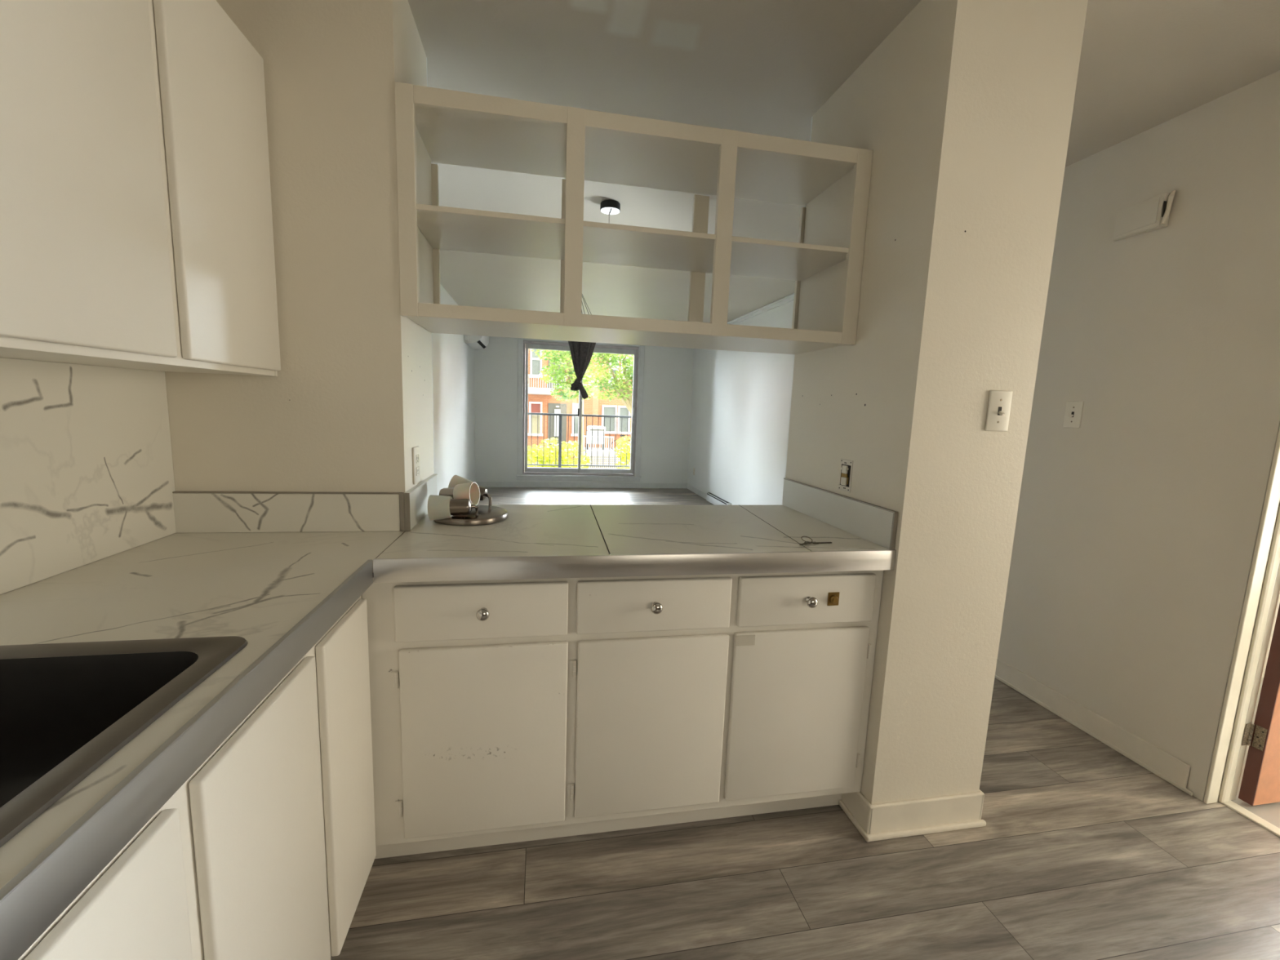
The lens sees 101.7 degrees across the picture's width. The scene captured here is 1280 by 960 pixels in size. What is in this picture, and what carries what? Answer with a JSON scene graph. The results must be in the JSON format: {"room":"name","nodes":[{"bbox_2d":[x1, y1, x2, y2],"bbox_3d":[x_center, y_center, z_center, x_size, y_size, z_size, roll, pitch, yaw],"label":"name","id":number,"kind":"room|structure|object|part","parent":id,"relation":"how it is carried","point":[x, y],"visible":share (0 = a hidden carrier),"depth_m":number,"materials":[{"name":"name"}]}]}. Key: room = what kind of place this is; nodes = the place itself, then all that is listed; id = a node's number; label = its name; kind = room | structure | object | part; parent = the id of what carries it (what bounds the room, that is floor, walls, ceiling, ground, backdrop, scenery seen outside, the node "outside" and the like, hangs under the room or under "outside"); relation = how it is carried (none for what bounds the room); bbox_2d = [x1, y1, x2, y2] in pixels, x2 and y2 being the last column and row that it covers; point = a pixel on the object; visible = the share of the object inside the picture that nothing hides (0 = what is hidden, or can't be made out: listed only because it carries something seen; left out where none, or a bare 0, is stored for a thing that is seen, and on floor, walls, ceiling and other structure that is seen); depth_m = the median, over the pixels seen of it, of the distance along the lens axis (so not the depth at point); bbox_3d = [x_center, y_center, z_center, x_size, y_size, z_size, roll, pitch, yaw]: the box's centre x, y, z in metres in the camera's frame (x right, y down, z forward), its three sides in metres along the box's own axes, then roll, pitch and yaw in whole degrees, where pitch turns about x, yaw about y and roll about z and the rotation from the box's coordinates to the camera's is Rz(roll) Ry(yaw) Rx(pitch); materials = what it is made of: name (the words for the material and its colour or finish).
{"room":"kitchen","nodes":[
{"label":"kitchen","id":0,"kind":"room"},
{"bbox_2d":[164,0,434,599],"bbox_3d":[-1.012,-0.186,1.648,0.597,2.430,0.420,1,8,-11],"label":"wall","id":1,"kind":"structure","parent":0,"point":[346,409],"depth_m":1.41,"materials":[{"name":"beige paint"}]},
{"bbox_2d":[172,491,404,533],"bbox_3d":[-0.976,0.090,1.471,0.582,0.114,0.014,1,8,-11],"label":"backsplash","id":2,"kind":"structure","parent":1,"relation":"attached to","point":[195,512],"depth_m":1.46,"materials":[{"name":"stone"}]},
{"bbox_2d":[412,445,420,484],"bbox_3d":[-0.705,-0.048,1.645,0.007,0.115,0.072,1,8,-11],"label":"wall outlet","id":3,"kind":"object","parent":1,"relation":"attached to","point":[415,451],"visible":1,"depth_m":1.63,"materials":[{"name":"beige plastic"}]},
{"bbox_2d":[415,453,418,463],"bbox_3d":[-0.702,-0.067,1.643,0.003,0.026,0.032,1,8,-11],"label":"receptacle","id":4,"kind":"object","parent":3,"relation":"attached to","point":[416,455],"depth_m":1.64,"materials":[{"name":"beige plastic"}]},
{"bbox_2d":[416,466,419,475],"bbox_3d":[-0.704,-0.028,1.648,0.003,0.026,0.032,1,8,-11],"label":"receptacle","id":5,"kind":"object","parent":3,"relation":"attached to","point":[417,467],"depth_m":1.65,"materials":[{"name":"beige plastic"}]},
{"bbox_2d":[399,474,437,531],"bbox_3d":[-0.725,0.064,1.727,0.028,0.114,0.427,1,8,-11],"label":"backsplash","id":6,"kind":"structure","parent":1,"relation":"attached to","point":[413,504],"depth_m":1.61,"materials":[{"name":"stone"}]},
{"bbox_3d":[-0.720,0.066,1.729,0.011,0.109,0.420,1,8,-11],"label":"panel","id":7,"kind":"part","parent":6,"relation":"part of","materials":[{"name":"stone"}]},
{"bbox_2d":[394,81,873,354],"bbox_3d":[-0.006,-0.775,1.743,1.402,0.595,0.414,1,8,-11],"label":"upper cabinet","id":8,"kind":"object","parent":1,"relation":"attached to","point":[577,145],"visible":1,"depth_m":1.65,"materials":[{"name":"paint"}]},
{"bbox_3d":[-0.687,-0.789,1.611,0.015,0.534,0.371,1,8,-11],"label":"panel","id":9,"kind":"part","parent":8,"relation":"part of","materials":[{"name":"paint"}]},
{"bbox_3d":[-0.713,-0.811,1.804,0.035,0.522,0.018,1,8,-11],"label":"post","id":10,"kind":"part","parent":8,"relation":"part of","materials":[{"name":"paint"}]},
{"bbox_3d":[-0.262,-0.806,1.890,0.050,0.522,0.018,1,8,-11],"label":"post","id":11,"kind":"part","parent":8,"relation":"part of","materials":[{"name":"paint"}]},
{"bbox_3d":[-0.018,-0.504,1.790,1.401,0.031,0.395,1,8,-11],"label":"panel","id":12,"kind":"part","parent":8,"relation":"part of","materials":[{"name":"paint"}]},
{"bbox_3d":[-0.005,-0.770,1.736,1.370,0.014,0.385,1,8,-11],"label":"shelf","id":13,"kind":"part","parent":8,"relation":"part of","materials":[{"name":"paint"}]},
{"bbox_3d":[0.002,-1.056,1.713,1.401,0.016,0.393,1,8,-11],"label":"panel","id":14,"kind":"part","parent":8,"relation":"part of","materials":[{"name":"paint"}]},
{"bbox_3d":[0.220,-0.801,1.982,0.057,0.522,0.018,1,8,-11],"label":"post","id":15,"kind":"part","parent":8,"relation":"part of","materials":[{"name":"paint"}]},
{"bbox_3d":[0.632,-0.797,2.060,0.029,0.522,0.018,1,8,-11],"label":"post","id":16,"kind":"part","parent":8,"relation":"part of","materials":[{"name":"paint"}]},
{"bbox_3d":[0.675,-0.775,1.871,0.015,0.534,0.371,1,8,-11],"label":"panel","id":17,"kind":"part","parent":8,"relation":"part of","materials":[{"name":"paint"}]},
{"bbox_2d":[431,284,475,495],"bbox_3d":[-2.010,-0.673,4.913,0.150,2.430,6.428,1,8,-11],"label":"wall","id":18,"kind":"structure","parent":0,"point":[453,359],"depth_m":5.88,"materials":[{"name":"paint"}]},
{"bbox_2d":[464,334,489,349],"bbox_3d":[-2.219,-1.972,7.122,0.239,0.297,0.870,1,8,-11],"label":"air conditioner","id":19,"kind":"object","parent":18,"relation":"attached to","point":[475,342],"visible":0.57,"depth_m":6.89,"materials":[{"name":"white plastic"}]},
{"bbox_2d":[477,340,485,348],"bbox_3d":[-2.173,-1.859,7.162,0.036,0.028,0.780,1,8,-11],"label":"air vent","id":20,"kind":"object","parent":19,"relation":"attached to","point":[481,344],"depth_m":7.16,"materials":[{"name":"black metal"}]},
{"bbox_2d":[474,336,693,483],"bbox_3d":[-0.849,-1.095,8.272,3.680,2.430,0.200,1,8,-11],"label":"wall","id":21,"kind":"structure","parent":0,"point":[668,378],"depth_m":8.26,"materials":[{"name":"paint"}]},
{"bbox_2d":[515,337,644,481],"bbox_3d":[-0.926,-1.097,8.209,1.975,2.223,0.195,1,8,-11],"label":"window","id":22,"kind":"structure","parent":21,"relation":"in","point":[633,474],"depth_m":8.22,"materials":[{"name":"paint"}]},
{"bbox_3d":[-1.358,-1.103,8.191,0.875,1.975,0.035,1,8,-11],"label":"sash","id":23,"kind":"part","parent":22,"relation":"part of","materials":[{"name":"grey metal"}]},
{"bbox_3d":[-0.954,-0.029,8.297,1.975,0.082,0.075,1,8,-11],"label":"sill","id":24,"kind":"part","parent":22,"relation":"part of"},
{"bbox_3d":[-0.523,-1.089,8.310,0.885,1.975,0.035,1,8,-11],"label":"sash","id":25,"kind":"part","parent":22,"relation":"part of","materials":[{"name":"clear glass"}]},
{"bbox_2d":[475,481,687,488],"bbox_3d":[-0.871,0.082,8.324,3.380,0.085,0.024,1,8,-11],"label":"baseboard","id":26,"kind":"structure","parent":21,"relation":"attached to","point":[485,484],"depth_m":8.31,"materials":[{"name":"white paint"}]},
{"bbox_2d":[784,115,813,478],"bbox_3d":[0.809,-0.197,2.211,0.386,2.430,0.008,1,8,-11],"label":"wall","id":27,"kind":"structure","parent":0,"point":[812,116],"depth_m":2.16,"materials":[{"name":"paint"}]},
{"bbox_2d":[782,478,898,550],"bbox_3d":[0.671,0.098,1.850,0.013,0.114,0.706,1,8,-11],"label":"backsplash","id":28,"kind":"structure","parent":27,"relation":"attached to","point":[873,523],"depth_m":1.75,"materials":[{"name":"stone"}]},
{"bbox_2d":[330,487,1279,959],"bbox_3d":[0.933,0.929,3.271,5.350,0.080,10.798,1,8,-11],"label":"floor","id":29,"kind":"structure","parent":0,"point":[1082,851],"depth_m":1.46,"materials":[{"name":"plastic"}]},
{"bbox_2d":[17,595,376,959],"bbox_3d":[-0.775,0.808,0.281,0.569,0.853,2.244,1,8,-11],"label":"base cabinet","id":30,"kind":"object","parent":29,"relation":"on","point":[267,851],"visible":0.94,"depth_m":0.81,"materials":[{"name":"wood"}]},
{"bbox_3d":[-0.536,0.762,0.501,0.017,0.709,0.338,1,8,-11],"label":"door","id":31,"kind":"part","parent":30,"relation":"part of","materials":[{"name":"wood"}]},
{"bbox_2d":[0,531,404,959],"bbox_3d":[-0.763,0.344,0.308,0.594,0.059,2.424,1,8,-11],"label":"countertop","id":32,"kind":"structure","parent":30,"relation":"on","point":[281,593],"depth_m":0.84,"materials":[{"name":"stone"}]},
{"bbox_2d":[0,635,247,847],"bbox_3d":[-0.776,0.394,0.430,0.476,0.200,0.755,1,8,-11],"label":"sink","id":33,"kind":"object","parent":32,"relation":"in","point":[63,717],"visible":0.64,"depth_m":0.74,"materials":[{"name":"metal"}]},
{"bbox_3d":[-0.777,0.397,0.429,0.398,0.196,0.673,1,8,-11],"label":"bowl","id":34,"kind":"part","parent":33,"relation":"part of","materials":[{"name":"metal"}]},
{"bbox_3d":[-0.606,0.708,0.872,0.017,0.709,0.342,1,8,-11],"label":"door","id":35,"kind":"part","parent":30,"relation":"part of","materials":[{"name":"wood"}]},
{"bbox_3d":[-0.668,0.660,1.202,0.017,0.709,0.261,1,8,-11],"label":"door","id":36,"kind":"part","parent":30,"relation":"part of","materials":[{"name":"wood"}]},
{"bbox_2d":[361,570,883,858],"bbox_3d":[-0.071,0.635,1.724,1.507,0.853,0.611,1,8,-11],"label":"base cabinet","id":37,"kind":"object","parent":29,"relation":"on","point":[503,711],"visible":0.96,"depth_m":1.45,"materials":[{"name":"wood"}]},
{"bbox_3d":[-0.404,0.339,1.347,0.431,0.146,0.017,1,8,-11],"label":"drawer","id":38,"kind":"part","parent":37,"relation":"part of","materials":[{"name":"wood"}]},
{"bbox_3d":[-0.398,0.340,1.322,0.032,0.032,0.033,1,8,-11],"label":"knob","id":39,"kind":"part","parent":37,"relation":"part of","materials":[{"name":"metal"}]},
{"bbox_3d":[-0.412,0.695,1.398,0.425,0.530,0.017,1,8,-11],"label":"door","id":40,"kind":"part","parent":37,"relation":"part of","materials":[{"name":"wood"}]},
{"bbox_2d":[373,504,896,582],"bbox_3d":[-0.015,0.175,1.727,1.405,0.059,0.714,1,8,-11],"label":"countertop","id":41,"kind":"structure","parent":37,"relation":"on","point":[535,541],"depth_m":1.49,"materials":[{"name":"stone"}]},
{"bbox_2d":[427,475,508,525],"bbox_3d":[-0.562,0.060,1.736,0.240,0.130,0.262,1,8,-11],"label":"spotlight fixture","id":42,"kind":"object","parent":41,"relation":"on","point":[455,504],"visible":1,"depth_m":1.66,"materials":[{"name":"silver metal"}]},
{"bbox_3d":[-0.624,0.087,1.635,0.066,0.080,0.080,1,8,-11],"label":"lamp shade","id":43,"kind":"part","parent":42,"relation":"part of","materials":[{"name":"white glass"}]},
{"bbox_3d":[-0.623,0.023,1.810,0.076,0.080,0.072,3,8,4],"label":"lamp shade","id":44,"kind":"part","parent":42,"relation":"part of","materials":[{"name":"white glass"}]},
{"bbox_3d":[-0.566,0.044,1.701,0.065,0.078,0.078,3,8,7],"label":"lamp shade","id":45,"kind":"part","parent":42,"relation":"part of","materials":[{"name":"white glass"}]},
{"bbox_3d":[-0.562,0.114,1.734,0.240,0.024,0.240,1,8,-11],"label":"plate","id":46,"kind":"part","parent":42,"relation":"part of","materials":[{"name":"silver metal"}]},
{"bbox_3d":[-0.526,0.096,1.657,0.013,0.038,0.030,9,10,39],"label":"arm","id":47,"kind":"part","parent":42,"relation":"part of","materials":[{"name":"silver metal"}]},
{"bbox_3d":[-0.525,0.072,1.803,0.034,0.047,0.012,8,10,38],"label":"arm","id":48,"kind":"part","parent":42,"relation":"part of","materials":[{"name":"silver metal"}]},
{"bbox_2d":[799,536,831,545],"bbox_3d":[0.513,0.182,1.573,0.123,0.012,0.060,-2,9,-25],"label":"key","id":49,"kind":"object","parent":41,"relation":"on","point":[805,542],"visible":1,"depth_m":1.56,"materials":[{"name":"silver metal"}]},
{"bbox_3d":[0.034,0.697,1.482,0.428,0.525,0.017,1,8,-11],"label":"door","id":50,"kind":"part","parent":37,"relation":"part of","materials":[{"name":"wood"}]},
{"bbox_3d":[0.043,0.344,1.433,0.431,0.146,0.017,1,8,-11],"label":"drawer","id":51,"kind":"part","parent":37,"relation":"part of","materials":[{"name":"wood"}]},
{"bbox_3d":[0.045,0.344,1.407,0.032,0.032,0.033,1,8,-11],"label":"knob","id":52,"kind":"part","parent":37,"relation":"part of","materials":[{"name":"metal"}]},
{"bbox_3d":[0.471,0.700,1.565,0.424,0.526,0.017,1,8,-11],"label":"door","id":53,"kind":"part","parent":37,"relation":"part of","materials":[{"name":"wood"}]},
{"bbox_3d":[0.488,0.348,1.518,0.424,0.146,0.017,1,8,-11],"label":"drawer","id":54,"kind":"part","parent":37,"relation":"part of","materials":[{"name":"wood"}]},
{"bbox_3d":[0.491,0.349,1.492,0.032,0.032,0.033,1,8,-11],"label":"knob","id":55,"kind":"part","parent":37,"relation":"part of","materials":[{"name":"metal"}]},
{"bbox_3d":[0.565,0.347,1.522,0.035,0.040,0.002,1,8,-11],"label":"lock plate","id":56,"kind":"part","parent":37,"relation":"part of","materials":[{"name":"gold metal"}]},
{"bbox_2d":[408,0,1279,323],"bbox_3d":[1.101,-1.588,2.927,5.500,0.150,11.178,1,8,-11],"label":"ceiling","id":57,"kind":"structure","parent":0,"point":[1144,64],"depth_m":1.77,"materials":[{"name":"paint"}]},
{"bbox_2d":[568,294,595,399],"bbox_3d":[-0.574,-1.297,4.859,0.386,1.073,0.193,1,8,-11],"label":"curtain","id":58,"kind":"object","parent":57,"relation":"hanging from","point":[581,353],"visible":0.62,"depth_m":4.85,"materials":[{"name":"black fabric"}]},
{"bbox_2d":[600,200,620,220],"bbox_3d":[-0.169,-1.486,2.949,0.114,0.150,0.114,1,8,-11],"label":"ceiling light","id":59,"kind":"object","parent":57,"relation":"attached to","point":[609,207],"visible":0.99,"depth_m":2.91,"materials":[{"name":"black metal"}]},
{"bbox_2d":[600,207,619,214],"bbox_3d":[-0.168,-1.519,2.944,0.108,0.003,0.108,2,8,3],"label":"diffuser","id":60,"kind":"object","parent":59,"relation":"attached to","point":[609,211],"depth_m":2.93,"materials":[{"name":"white plastic"}]},
{"bbox_2d":[785,0,1088,804],"bbox_3d":[0.877,-0.144,1.851,0.386,2.430,0.732,1,8,-11],"label":"wall pillar","id":61,"kind":"structure","parent":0,"point":[964,110],"depth_m":1.50,"materials":[{"name":"beige paint"}]},
{"bbox_2d":[837,458,853,492],"bbox_3d":[0.691,-0.016,1.762,0.011,0.107,0.072,1,8,-11],"label":"outlet","id":62,"kind":"object","parent":61,"relation":"attached to","point":[846,464],"visible":1,"depth_m":1.75,"materials":[{"name":"paint"}]},
{"bbox_2d":[840,465,848,485],"bbox_3d":[0.691,-0.016,1.762,0.007,0.068,0.030,1,8,-11],"label":"receptacle","id":63,"kind":"object","parent":62,"relation":"attached to","point":[844,468],"depth_m":1.76,"materials":[{"name":"plastic"}]},
{"bbox_2d":[838,790,986,842],"bbox_3d":[0.836,1.006,1.999,0.428,0.108,0.762,1,8,-11],"label":"baseboard","id":64,"kind":"structure","parent":61,"relation":"attached to","point":[890,820],"depth_m":1.64,"materials":[{"name":"white wood"}]},
{"bbox_2d":[985,390,1012,431],"bbox_3d":[1.028,-0.196,1.484,0.074,0.115,0.021,1,8,-11],"label":"light switch","id":65,"kind":"object","parent":61,"relation":"attached to","point":[999,404],"visible":1,"depth_m":1.49,"materials":[{"name":"beige plastic"}]},
{"bbox_2d":[687,300,1279,677],"bbox_3d":[2.623,-0.420,4.309,1.970,2.430,9.378,1,8,-11],"label":"wall","id":66,"kind":"structure","parent":0,"point":[740,400],"depth_m":6.27,"materials":[{"name":"paint"}]},
{"bbox_2d":[686,483,706,499],"bbox_3d":[1.130,0.362,6.807,0.012,0.090,3.766,1,8,-11],"label":"baseboard","id":67,"kind":"structure","parent":66,"relation":"attached to","point":[695,490],"depth_m":8.05,"materials":[{"name":"white paint"}]},
{"bbox_2d":[706,492,731,505],"bbox_3d":[1.058,0.295,7.043,0.063,0.118,0.850,1,8,-11],"label":"baseboard heater","id":68,"kind":"object","parent":66,"relation":"attached to","point":[712,498],"visible":0.76,"depth_m":7.09,"materials":[{"name":"white paint"}]},
{"bbox_2d":[727,293,794,324],"bbox_3d":[1.393,-1.823,5.441,0.050,0.050,5.928,1,8,-11],"label":"crown molding","id":69,"kind":"structure","parent":66,"relation":"attached to","point":[789,298],"depth_m":5.65,"materials":[{"name":"white paint"}]},
{"bbox_2d":[997,70,1279,801],"bbox_3d":[1.983,-0.151,2.193,0.133,2.430,1.080,1,8,-11],"label":"wall","id":70,"kind":"structure","parent":0,"point":[1128,519],"depth_m":1.97,"materials":[{"name":"paint"}]},
{"bbox_2d":[1062,401,1084,427],"bbox_3d":[1.892,-0.287,2.283,0.021,0.115,0.074,1,8,-11],"label":"light switch","id":71,"kind":"object","parent":70,"relation":"attached to","point":[1073,410],"visible":1,"depth_m":2.28,"materials":[{"name":"beige plastic"}]},
{"bbox_2d":[995,658,1192,795],"bbox_3d":[1.868,0.999,2.353,0.016,0.100,1.050,1,8,-11],"label":"baseboard","id":72,"kind":"structure","parent":70,"relation":"attached to","point":[1174,771],"depth_m":2.15,"materials":[{"name":"paint"}]},
{"bbox_2d":[1112,190,1175,241],"bbox_3d":[1.940,-1.020,2.017,0.040,0.124,0.206,1,8,-11],"label":"door chime","id":73,"kind":"object","parent":70,"relation":"attached to","point":[1152,214],"visible":1,"depth_m":2.00,"materials":[{"name":"paint"}]},
{"bbox_3d":[1.933,-1.020,2.025,0.004,0.088,0.157,2,8,-2],"label":"panel","id":74,"kind":"part","parent":73,"relation":"part of","materials":[{"name":"paint"}]},
{"bbox_2d":[1221,800,1279,837],"bbox_3d":[2.132,1.192,1.412,0.043,0.016,0.868,1,8,-11],"label":"trim","id":75,"kind":"structure","parent":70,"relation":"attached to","point":[1257,820],"depth_m":1.75,"materials":[{"name":"beige wood"}]},
{"bbox_3d":[-1.057,0.009,8.821,2.800,0.120,0.612,1,8,-11],"label":"floor","id":76,"kind":"structure","parent":0,"visible":0},
{"bbox_2d":[527,412,631,467],"bbox_3d":[-1.051,-0.599,8.945,2.655,1.050,0.050,1,8,-11],"label":"balcony railing","id":77,"kind":"object","parent":76,"relation":"on","point":[559,464],"visible":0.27,"depth_m":8.90,"materials":[{"name":"black metal"}]},
{"bbox_3d":[-1.364,-0.585,8.888,0.050,1.014,0.050,1,8,-11],"label":"post","id":78,"kind":"part","parent":77,"relation":"part of","materials":[{"name":"black metal"}]},
{"bbox_3d":[-1.062,-0.250,8.994,2.650,0.020,0.030,1,8,-11],"label":"rail","id":79,"kind":"part","parent":77,"relation":"part of","materials":[{"name":"black metal"}]},
{"bbox_3d":[-1.030,-1.101,8.876,2.650,0.035,0.050,1,8,-11],"label":"rail","id":80,"kind":"part","parent":77,"relation":"part of","materials":[{"name":"black metal"}]},
{"bbox_3d":[-0.986,0.112,-0.500,0.150,2.430,4.700,1,8,-11],"label":"wall","id":81,"kind":"structure","parent":0,"visible":0},
{"bbox_2d":[0,357,176,594],"bbox_3d":[-1.040,0.100,0.221,0.011,0.432,2.425,1,8,-11],"label":"backsplash","id":82,"kind":"structure","parent":81,"relation":"attached to","point":[86,473],"depth_m":1.11,"materials":[{"name":"stone"}]},
{"bbox_2d":[0,0,280,376],"bbox_3d":[-0.907,-0.527,0.309,0.294,0.793,2.125,1,8,-11],"label":"upper cabinet","id":83,"kind":"object","parent":81,"relation":"attached to","point":[136,232],"visible":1,"depth_m":0.90,"materials":[{"name":"wood"}]},
{"bbox_3d":[-0.844,-0.583,0.722,0.017,0.768,0.480,1,8,-11],"label":"door","id":84,"kind":"part","parent":83,"relation":"part of","materials":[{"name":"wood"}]},
{"bbox_3d":[-0.930,-0.648,1.174,0.017,0.768,0.374,1,8,-11],"label":"door","id":85,"kind":"part","parent":83,"relation":"part of","materials":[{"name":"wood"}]},
{"bbox_3d":[2.431,0.191,-0.166,0.130,2.430,3.770,1,8,-11],"label":"wall","id":86,"kind":"structure","parent":0,"visible":0},
{"bbox_2d":[1204,427,1279,804],"bbox_3d":[2.150,0.155,1.266,0.146,2.090,0.876,1,8,-11],"label":"door frame","id":87,"kind":"structure","parent":86,"relation":"attached to","point":[1263,589],"depth_m":1.75,"materials":[{"name":"white wood"}]},
{"bbox_2d":[1238,603,1279,805],"bbox_3d":[2.511,0.126,1.750,0.816,2.018,0.044,1,8,-11],"label":"door","id":88,"kind":"structure","parent":86,"relation":"in","point":[1260,781],"depth_m":1.78,"materials":[{"name":"brown wood"}]},
{"label":"outside","id":89,"kind":"structure","parent":0,"visible":0},
{"bbox_3d":[-6.930,-2.988,44.598,85.000,0.400,70.000,1,8,-11],"label":"street","id":90,"kind":"object","parent":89,"visible":0},
{"bbox_2d":[531,349,599,466],"bbox_3d":[-2.314,-2.311,16.761,2.548,6.211,2.020,1,8,-11],"label":"street tree","id":91,"kind":"object","parent":90,"relation":"on","point":[564,357],"visible":0.34,"depth_m":16.51,"materials":[{"name":"green plant"}]},
{"bbox_3d":[-2.254,-3.944,16.535,2.548,2.911,2.020,1,8,-11],"label":"crown","id":92,"kind":"part","parent":91,"relation":"part of","materials":[{"name":"green plant"}]},
{"bbox_2d":[524,348,633,461],"bbox_3d":[-3.892,-6.779,31.536,34.000,10.900,7.460,1,8,-11],"label":"apartment building","id":93,"kind":"structure","parent":90,"relation":"on","point":[540,400],"depth_m":29.54,"materials":[{"name":"orange brick"}]},
{"bbox_3d":[-5.849,-4.010,29.217,0.524,0.541,0.026,1,8,-11],"label":"pane","id":94,"kind":"part","parent":93,"relation":"part of","materials":[{"name":"red glass"}]},
{"bbox_3d":[-5.881,-3.135,29.338,0.524,1.027,0.026,1,8,-11],"label":"pane","id":95,"kind":"part","parent":93,"relation":"part of","materials":[{"name":"beige glass"}]},
{"bbox_3d":[-5.739,-7.003,28.803,0.442,0.516,0.026,1,8,-11],"label":"pane","id":96,"kind":"part","parent":93,"relation":"part of","materials":[{"name":"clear glass"}]},
{"bbox_3d":[-5.767,-6.229,28.910,0.442,0.848,0.026,1,8,-11],"label":"pane","id":97,"kind":"part","parent":93,"relation":"part of","materials":[{"name":"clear glass"}]},
{"bbox_3d":[-5.385,-5.242,27.683,2.943,0.681,0.060,1,8,-11],"label":"balcony railing","id":98,"kind":"part","parent":93,"relation":"part of","materials":[{"name":"paint"}]},
{"bbox_3d":[-4.652,-5.893,29.154,0.967,1.566,0.056,1,8,-11],"label":"balcony door","id":99,"kind":"part","parent":93,"relation":"part of","materials":[{"name":"paint"}]},
{"bbox_3d":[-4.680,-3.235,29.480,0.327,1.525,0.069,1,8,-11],"label":"entrance door","id":100,"kind":"part","parent":93,"relation":"part of","materials":[{"name":"paint"}]},
{"bbox_3d":[-3.548,-3.985,29.656,0.415,0.544,0.026,1,8,-11],"label":"pane","id":101,"kind":"part","parent":93,"relation":"part of","materials":[{"name":"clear glass"}]},
{"bbox_3d":[-3.579,-3.130,29.774,0.415,0.983,0.026,1,8,-11],"label":"pane","id":102,"kind":"part","parent":93,"relation":"part of","materials":[{"name":"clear glass"}]},
{"bbox_3d":[-1.789,-3.214,30.100,0.674,0.807,0.026,1,8,-11],"label":"pane","id":103,"kind":"part","parent":93,"relation":"part of","materials":[{"name":"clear glass"}]},
{"bbox_3d":[-1.762,-3.954,29.998,0.674,0.488,0.026,1,8,-11],"label":"pane","id":104,"kind":"part","parent":93,"relation":"part of","materials":[{"name":"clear glass"}]},
{"bbox_3d":[-0.953,-3.205,30.259,0.524,0.807,0.026,1,8,-11],"label":"pane","id":105,"kind":"part","parent":93,"relation":"part of","materials":[{"name":"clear glass"}]},
{"bbox_3d":[-0.926,-3.945,30.157,0.524,0.488,0.026,1,8,-11],"label":"pane","id":106,"kind":"part","parent":93,"relation":"part of","materials":[{"name":"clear glass"}]},
{"bbox_2d":[583,447,630,468],"bbox_3d":[-1.433,-1.093,27.409,3.400,0.950,2.800,1,8,-11],"label":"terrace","id":107,"kind":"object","parent":90,"relation":"on","point":[594,453],"visible":0.18,"depth_m":25.97,"materials":[{"name":"concrete"}]},
{"bbox_2d":[586,425,605,449],"bbox_3d":[-2.270,-2.131,26.652,0.950,1.250,0.770,1,8,-11],"label":"chair","id":108,"kind":"object","parent":107,"relation":"on","point":[601,428],"visible":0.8,"depth_m":26.34,"materials":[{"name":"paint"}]},
{"bbox_3d":[-2.235,-2.616,26.625,0.900,0.278,0.700,1,8,-11],"label":"lid","id":109,"kind":"part","parent":108,"relation":"part of","materials":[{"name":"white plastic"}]},
{"bbox_2d":[583,435,613,451],"bbox_3d":[-2.051,-1.812,25.902,1.506,0.740,0.060,1,8,-11],"label":"fence","id":110,"kind":"object","parent":107,"relation":"on","point":[595,437],"visible":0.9,"depth_m":25.89,"materials":[{"name":"white paint"}]},
{"bbox_2d":[611,435,631,451],"bbox_3d":[-0.725,-1.889,26.399,1.501,0.932,0.500,1,8,-11],"label":"bicycle","id":111,"kind":"object","parent":107,"relation":"on","point":[620,435],"visible":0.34,"depth_m":26.30,"materials":[{"name":"black metal"}]},
{"bbox_2d":[585,352,633,415],"bbox_3d":[-0.810,-2.639,19.779,3.763,6.164,1.925,1,8,-11],"label":"street tree","id":112,"kind":"object","parent":90,"relation":"on","point":[619,386],"visible":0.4,"depth_m":19.44,"materials":[{"name":"green plant"}]},
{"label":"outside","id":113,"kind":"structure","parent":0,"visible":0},
{"bbox_3d":[-1.304,1.455,12.177,28.000,0.079,5.400,1,8,-11],"label":"lawn","id":114,"kind":"structure","parent":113,"visible":0},
{"bbox_2d":[527,437,587,468],"bbox_3d":[-1.774,0.363,10.705,1.948,2.472,0.891,1,8,-11],"label":"shrub","id":115,"kind":"object","parent":114,"relation":"on","point":[542,455],"visible":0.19,"depth_m":10.48,"materials":[{"name":"yellow plant"}]},
{"bbox_2d":[581,454,591,468],"bbox_3d":[-1.206,0.441,11.841,0.644,2.030,0.662,1,8,-11],"label":"shrub","id":116,"kind":"object","parent":114,"relation":"on","point":[588,457],"visible":0.05,"depth_m":11.69,"materials":[{"name":"yellow plant"}]},
{"bbox_2d":[613,435,631,469],"bbox_3d":[-0.254,0.340,10.981,1.042,2.536,0.877,1,8,-11],"label":"shrub","id":117,"kind":"object","parent":114,"relation":"on","point":[624,443],"visible":0.19,"depth_m":10.74,"materials":[{"name":"yellow plant"}]}
]}

